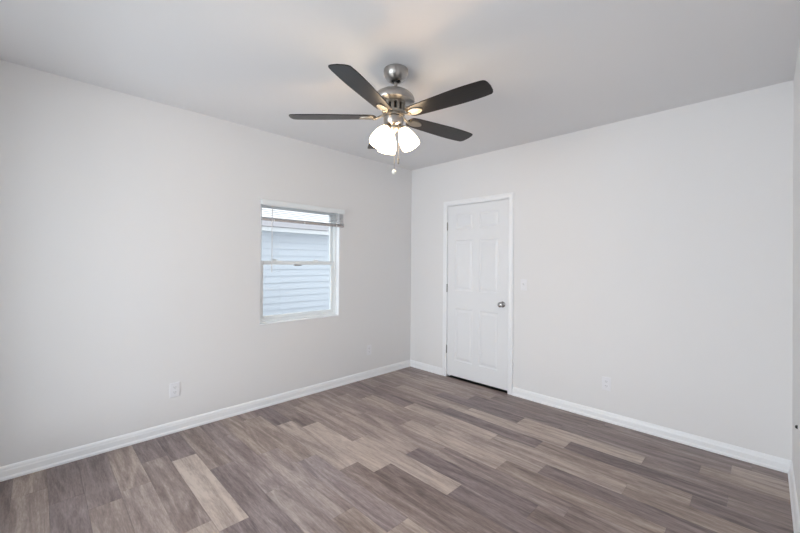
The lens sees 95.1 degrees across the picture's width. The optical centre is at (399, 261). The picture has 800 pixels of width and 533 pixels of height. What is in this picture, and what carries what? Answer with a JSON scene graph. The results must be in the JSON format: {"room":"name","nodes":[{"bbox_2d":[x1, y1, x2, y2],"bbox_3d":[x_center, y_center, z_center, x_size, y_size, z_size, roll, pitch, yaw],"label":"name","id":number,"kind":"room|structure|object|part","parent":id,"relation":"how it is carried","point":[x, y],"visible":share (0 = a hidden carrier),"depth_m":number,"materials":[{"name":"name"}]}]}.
{"room":"empty bedroom","nodes":[
{"label":"empty bedroom","id":0,"kind":"room"},
{"bbox_2d":[0,60,411,466],"bbox_3d":[-1.312,0.071,3.477,3.980,2.580,0.140,1,0,-45],"label":"wall","id":1,"kind":"structure","parent":0,"point":[130,224],"depth_m":2.79,"materials":[{"name":"paint"}]},
{"bbox_2d":[170,382,179,397],"bbox_3d":[-1.786,1.019,2.903,0.070,0.115,0.009,1,0,-45],"label":"wall outlet","id":2,"kind":"object","parent":1,"relation":"attached to","point":[174,387],"visible":1,"depth_m":2.90,"materials":[{"name":"white plastic"}]},
{"bbox_2d":[0,360,409,481],"bbox_3d":[-1.224,1.320,3.457,3.860,0.084,0.021,1,0,-45],"label":"baseboard","id":3,"kind":"structure","parent":1,"relation":"attached to","point":[18,469],"depth_m":2.87,"materials":[{"name":"white wood"}]},
{"bbox_2d":[259,204,339,324],"bbox_3d":[-1.028,0.010,3.755,0.895,1.172,0.139,1,0,-45],"label":"window","id":4,"kind":"structure","parent":1,"relation":"in","point":[334,232],"depth_m":3.90,"materials":[{"name":"white plastic"}]},
{"bbox_3d":[-1.041,0.280,3.765,0.826,0.564,0.030,1,0,-45],"label":"sash","id":5,"kind":"part","parent":4,"relation":"part of","materials":[{"name":"white plastic"}]},
{"bbox_3d":[-1.059,-0.260,3.790,0.846,0.583,0.030,1,0,-45],"label":"sash","id":6,"kind":"part","parent":4,"relation":"part of","materials":[{"name":"white plastic"}]},
{"bbox_3d":[-1.008,0.592,3.728,0.892,0.010,0.070,1,0,-45],"label":"sill","id":7,"kind":"part","parent":4,"relation":"part of","materials":[{"name":"white wood"}]},
{"bbox_2d":[261,199,344,271],"bbox_3d":[-0.946,-0.232,3.700,0.930,0.674,0.048,1,0,-45],"label":"window blind","id":8,"kind":"object","parent":4,"relation":"attached to","point":[263,201],"visible":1,"depth_m":3.64,"materials":[{"name":"white plastic"}]},
{"bbox_3d":[-0.950,-0.386,3.707,0.924,0.017,0.027,1,0,-45],"label":"rail","id":9,"kind":"part","parent":8,"relation":"part of","materials":[{"name":"white plastic"}]},
{"bbox_2d":[0,367,793,532],"bbox_3d":[0.330,1.451,2.593,5.080,0.160,3.680,1,0,-45],"label":"floor","id":10,"kind":"structure","parent":0,"point":[409,449],"depth_m":2.31,"materials":[{"name":"grey plastic"}]},
{"bbox_2d":[0,0,799,169],"bbox_3d":[0.006,-1.274,2.260,4.100,0.120,3.680,1,0,-45],"label":"ceiling","id":11,"kind":"structure","parent":0,"point":[553,68],"depth_m":2.15,"materials":[{"name":"paint"}]},
{"bbox_2d":[289,64,492,173],"bbox_3d":[-0.004,-0.874,2.302,1.276,0.679,1.246,1,0,-45],"label":"ceiling fan","id":12,"kind":"object","parent":11,"relation":"hanging from","point":[393,101],"visible":1,"depth_m":2.24,"materials":[{"name":"black wood"}]},
{"bbox_3d":[-0.426,-0.916,2.325,0.551,0.028,0.135,0,0,1],"label":"blade","id":13,"kind":"part","parent":12,"relation":"part of","materials":[{"name":"black wood"}]},
{"bbox_3d":[-0.188,-0.916,1.962,0.135,0.028,0.551,0,0,23],"label":"blade","id":14,"kind":"part","parent":12,"relation":"part of","materials":[{"name":"black wood"}]},
{"bbox_3d":[-0.137,-0.912,2.691,0.135,0.028,0.551,1,0,-14],"label":"blade","id":15,"kind":"part","parent":12,"relation":"part of","materials":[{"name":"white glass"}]},
{"bbox_3d":[-0.122,-0.769,2.258,0.134,0.151,0.120,1,0,-45],"label":"lamp shade","id":16,"kind":"part","parent":12,"relation":"part of","materials":[{"name":"white glass"}]},
{"bbox_3d":[-0.083,-0.768,2.410,0.121,0.151,0.132,1,0,-45],"label":"lamp shade","id":17,"kind":"part","parent":12,"relation":"part of","materials":[{"name":"white glass"}]},
{"bbox_2d":[382,99,404,115],"bbox_3d":[-0.040,-0.959,2.318,0.148,0.071,0.148,1,0,-45],"label":"vent","id":18,"kind":"object","parent":12,"relation":"attached to","point":[397,105],"depth_m":2.26,"materials":[{"name":"silver metal"}]},
{"bbox_3d":[-0.034,-0.715,2.251,0.003,0.312,0.004,1,0,-45],"label":"pull chain","id":19,"kind":"part","parent":12,"relation":"part of","materials":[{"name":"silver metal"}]},
{"bbox_3d":[-0.009,-0.752,2.257,0.003,0.238,0.004,1,0,-45],"label":"pull chain","id":20,"kind":"part","parent":12,"relation":"part of","materials":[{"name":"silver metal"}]},
{"bbox_3d":[0.059,-0.768,2.299,0.124,0.151,0.130,1,0,-45],"label":"lamp shade","id":21,"kind":"part","parent":12,"relation":"part of","materials":[{"name":"white glass"}]},
{"bbox_3d":[0.275,-0.909,2.539,0.551,0.028,0.135,1,0,-35],"label":"blade","id":22,"kind":"part","parent":12,"relation":"part of","materials":[{"name":"black wood"}]},
{"bbox_3d":[0.259,-0.912,2.075,0.551,0.028,0.135,0,0,39],"label":"blade","id":23,"kind":"part","parent":12,"relation":"part of","materials":[{"name":"black wood"}]},
{"bbox_2d":[410,80,793,460],"bbox_3d":[1.396,0.095,3.666,0.120,2.580,3.700,1,0,-45],"label":"wall","id":24,"kind":"structure","parent":0,"point":[654,251],"depth_m":2.94,"materials":[{"name":"paint"}]},
{"bbox_2d":[446,199,508,389],"bbox_3d":[0.836,0.350,4.112,0.105,2.007,0.805,1,0,-45],"label":"door","id":25,"kind":"structure","parent":24,"relation":"in","point":[477,286],"depth_m":4.09,"materials":[{"name":"white paint"}]},
{"bbox_3d":[1.064,0.458,3.858,0.070,0.064,0.064,1,0,-45],"label":"knob","id":26,"kind":"part","parent":25,"relation":"part of","materials":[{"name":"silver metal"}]},
{"bbox_2d":[442,192,513,394],"bbox_3d":[0.890,0.334,4.157,0.137,2.098,0.918,1,0,-45],"label":"trim","id":27,"kind":"structure","parent":24,"relation":"attached to","point":[510,196],"depth_m":3.86,"materials":[{"name":"white wood"}]},
{"bbox_2d":[521,279,526,290],"bbox_3d":[1.250,0.238,3.708,0.024,0.115,0.070,1,0,-45],"label":"light switch","id":28,"kind":"object","parent":24,"relation":"attached to","point":[523,281],"visible":1,"depth_m":3.71,"materials":[{"name":"white plastic"}]},
{"bbox_2d":[410,360,790,473],"bbox_3d":[1.342,1.342,3.603,0.021,0.084,3.440,1,0,-45],"label":"baseboard","id":29,"kind":"structure","parent":24,"relation":"attached to","point":[747,455],"depth_m":2.91,"materials":[{"name":"white wood"}]},
{"bbox_2d":[602,376,610,390],"bbox_3d":[1.787,1.061,3.170,0.009,0.115,0.070,1,0,-45],"label":"wall outlet","id":30,"kind":"object","parent":24,"relation":"attached to","point":[606,381],"visible":1,"depth_m":3.17,"materials":[{"name":"white plastic"}]},
{"bbox_2d":[792,39,799,514],"bbox_3d":[1.210,0.080,0.951,3.980,2.580,0.120,1,0,-45],"label":"wall","id":31,"kind":"structure","parent":0,"point":[796,98],"depth_m":2.10,"materials":[{"name":"paint"}]},
{"bbox_2d":[788,461,799,532],"bbox_3d":[1.192,1.329,1.038,3.860,0.084,0.021,1,0,-45],"label":"baseboard","id":32,"kind":"structure","parent":31,"relation":"attached to","point":[792,487],"depth_m":2.03,"materials":[{"name":"white wood"}]},
{"label":"outside","id":33,"kind":"structure","parent":0,"visible":0},
{"bbox_3d":[-3.410,2.083,1.291,70.000,0.200,60.000,1,0,-45],"label":"ground","id":34,"kind":"structure","parent":33,"visible":0},
{"bbox_2d":[261,220,329,315],"bbox_3d":[-1.901,0.616,7.583,10.400,2.820,3.620,1,0,-45],"label":"house","id":35,"kind":"structure","parent":34,"relation":"on","point":[288,288],"depth_m":5.61,"materials":[{"name":"blue"}]}
]}

